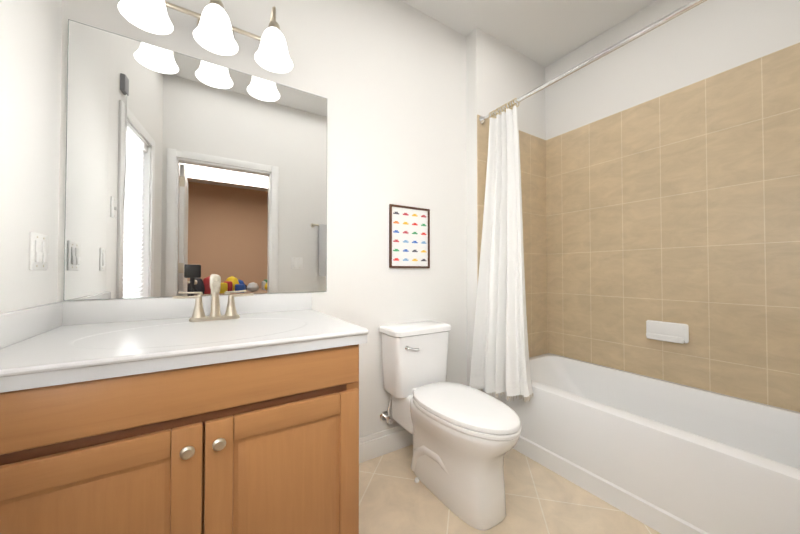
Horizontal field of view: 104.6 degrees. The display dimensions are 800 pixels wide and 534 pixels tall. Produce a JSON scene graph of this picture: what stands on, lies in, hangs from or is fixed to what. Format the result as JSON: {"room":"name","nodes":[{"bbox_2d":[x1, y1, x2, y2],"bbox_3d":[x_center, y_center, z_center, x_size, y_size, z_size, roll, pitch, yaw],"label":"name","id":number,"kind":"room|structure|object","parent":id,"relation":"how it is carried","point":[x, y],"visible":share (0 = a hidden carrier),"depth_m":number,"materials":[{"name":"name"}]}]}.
{"room":"bathroom","nodes":[
{"label":"bathroom","id":0,"kind":"room"},
{"bbox_2d":[0,0,61,312],"bbox_3d":[-0.754,-0.303,0.357,0.301,2.740,1.792,1,-1,-32],"label":"wall","id":1,"kind":"structure","parent":0,"point":[30,60],"depth_m":0.92,"materials":[{"name":"paint"}]},
{"bbox_2d":[29,232,48,269],"bbox_3d":[-1.142,-0.048,0.981,0.012,0.116,0.116,1,-1,-32],"label":"switch plate","id":2,"kind":"object","parent":1,"relation":"attached to","point":[38,251],"visible":0.98,"depth_m":0.96,"materials":[{"name":"plastic"}]},
{"bbox_2d":[57,0,466,437],"bbox_3d":[-0.072,-0.279,1.902,3.000,2.740,0.100,1,-1,-32],"label":"wall","id":3,"kind":"structure","parent":0,"point":[386,79],"depth_m":1.79,"materials":[{"name":"paint"}]},
{"bbox_2d":[63,19,326,300],"bbox_3d":[-0.801,-0.388,1.382,0.974,1.028,0.006,1,-1,-32],"label":"mirror","id":4,"kind":"object","parent":3,"relation":"attached to","point":[186,175],"visible":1,"depth_m":1.31,"materials":[{"name":"clear glass"}]},
{"bbox_2d":[118,0,292,72],"bbox_3d":[-0.764,-1.044,1.286,0.598,0.264,0.229,1,-1,-32],"label":"sconce","id":5,"kind":"object","parent":3,"relation":"attached to","point":[213,31],"visible":1,"depth_m":1.26,"materials":[{"name":"white glass"}]},
{"bbox_2d":[359,425,412,463],"bbox_3d":[0.009,1.023,1.856,1.110,0.135,0.030,1,-1,-32],"label":"baseboard","id":6,"kind":"structure","parent":3,"relation":"attached to","point":[378,444],"depth_m":1.76,"materials":[{"name":"paint"}]},
{"bbox_2d":[380,395,392,423],"bbox_3d":[-0.069,0.808,1.778,0.060,0.194,0.085,1,-1,-32],"label":"supply valve","id":7,"kind":"object","parent":3,"relation":"attached to","point":[384,415],"visible":0.9,"depth_m":1.77,"materials":[{"name":"silver metal"}]},
{"bbox_2d":[389,204,429,267],"bbox_3d":[0.063,-0.183,1.916,0.295,0.380,0.017,1,-1,-32],"label":"picture frame","id":8,"kind":"object","parent":3,"relation":"attached to","point":[409,236],"visible":1,"depth_m":1.91,"materials":[{"name":"paper"}]},
{"bbox_2d":[466,27,545,389],"bbox_3d":[0.832,-0.272,2.352,0.790,2.740,0.100,1,-1,-32],"label":"wall","id":9,"kind":"structure","parent":0,"point":[499,73],"depth_m":2.18,"materials":[{"name":"paint"}]},
{"bbox_2d":[477,115,547,357],"bbox_3d":[0.858,-0.119,2.302,0.781,1.834,0.008,1,-1,-32],"label":"wall tile","id":10,"kind":"structure","parent":9,"relation":"attached to","point":[533,173],"depth_m":2.41,"materials":[{"name":"beige tile"}]},
{"bbox_2d":[359,445,660,533],"bbox_3d":[0.396,1.110,1.136,3.000,0.060,1.860,1,-1,-32],"label":"floor","id":11,"kind":"structure","parent":0,"point":[394,498],"depth_m":1.40,"materials":[{"name":"tile"}]},
{"bbox_2d":[0,274,368,533],"bbox_3d":[-0.661,0.552,1.060,0.916,1.052,0.674,1,-1,-32],"label":"bathroom vanity","id":12,"kind":"object","parent":11,"relation":"on","point":[215,413],"visible":1,"depth_m":0.82,"materials":[{"name":"brown wood"}]},
{"bbox_2d":[379,320,521,530],"bbox_3d":[0.245,0.710,1.552,0.392,0.753,0.796,1,-1,-32],"label":"toilet","id":13,"kind":"object","parent":11,"relation":"on","point":[465,439],"visible":1,"depth_m":1.42,"materials":[{"name":"ceramic"}]},
{"bbox_2d":[483,353,799,533],"bbox_3d":[1.277,0.880,1.629,0.766,0.415,1.548,1,-1,-32],"label":"bathtub","id":14,"kind":"object","parent":11,"relation":"on","point":[662,456],"visible":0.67,"depth_m":1.43,"materials":[{"name":"ceramic"}]},
{"bbox_2d":[401,0,656,66],"bbox_3d":[0.396,-1.700,1.179,3.000,0.080,1.860,1,-1,-32],"label":"ceiling","id":15,"kind":"structure","parent":0,"point":[544,33],"depth_m":2.06,"materials":[{"name":"paint"}]},
{"bbox_2d":[545,0,799,139],"bbox_3d":[1.651,-0.279,1.886,0.100,2.740,1.760,1,-1,-32],"label":"wall","id":16,"kind":"structure","parent":0,"point":[706,39],"depth_m":1.89,"materials":[{"name":"paint"}]},
{"bbox_2d":[546,42,799,411],"bbox_3d":[1.605,-0.126,1.855,0.008,1.834,1.560,1,-1,-32],"label":"wall tile","id":17,"kind":"structure","parent":16,"relation":"attached to","point":[681,205],"depth_m":1.76,"materials":[{"name":"beige tile"}]},
{"bbox_2d":[646,320,688,343],"bbox_3d":[1.576,0.382,1.835,0.054,0.110,0.200,1,-1,-32],"label":"soap dish","id":18,"kind":"object","parent":17,"relation":"attached to","point":[668,331],"visible":0.98,"depth_m":1.82,"materials":[{"name":"ceramic"}]},
{"bbox_3d":[0.864,-0.302,0.412,2.800,2.740,0.100,1,-1,-32],"label":"wall","id":19,"kind":"structure","parent":0,"visible":0},
{"bbox_2d":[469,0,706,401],"bbox_3d":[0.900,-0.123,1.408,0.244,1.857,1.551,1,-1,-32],"label":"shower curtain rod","id":20,"kind":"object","parent":19,"relation":"attached to","point":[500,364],"visible":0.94,"depth_m":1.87,"materials":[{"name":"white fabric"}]},
{"bbox_2d":[469,98,532,401],"bbox_3d":[0.617,-0.110,1.858,0.244,1.845,0.440,1,-1,-32],"label":"shower curtain","id":21,"kind":"object","parent":20,"relation":"hanging from","point":[500,364],"depth_m":1.88,"materials":[{"name":"fabric"}]}
]}

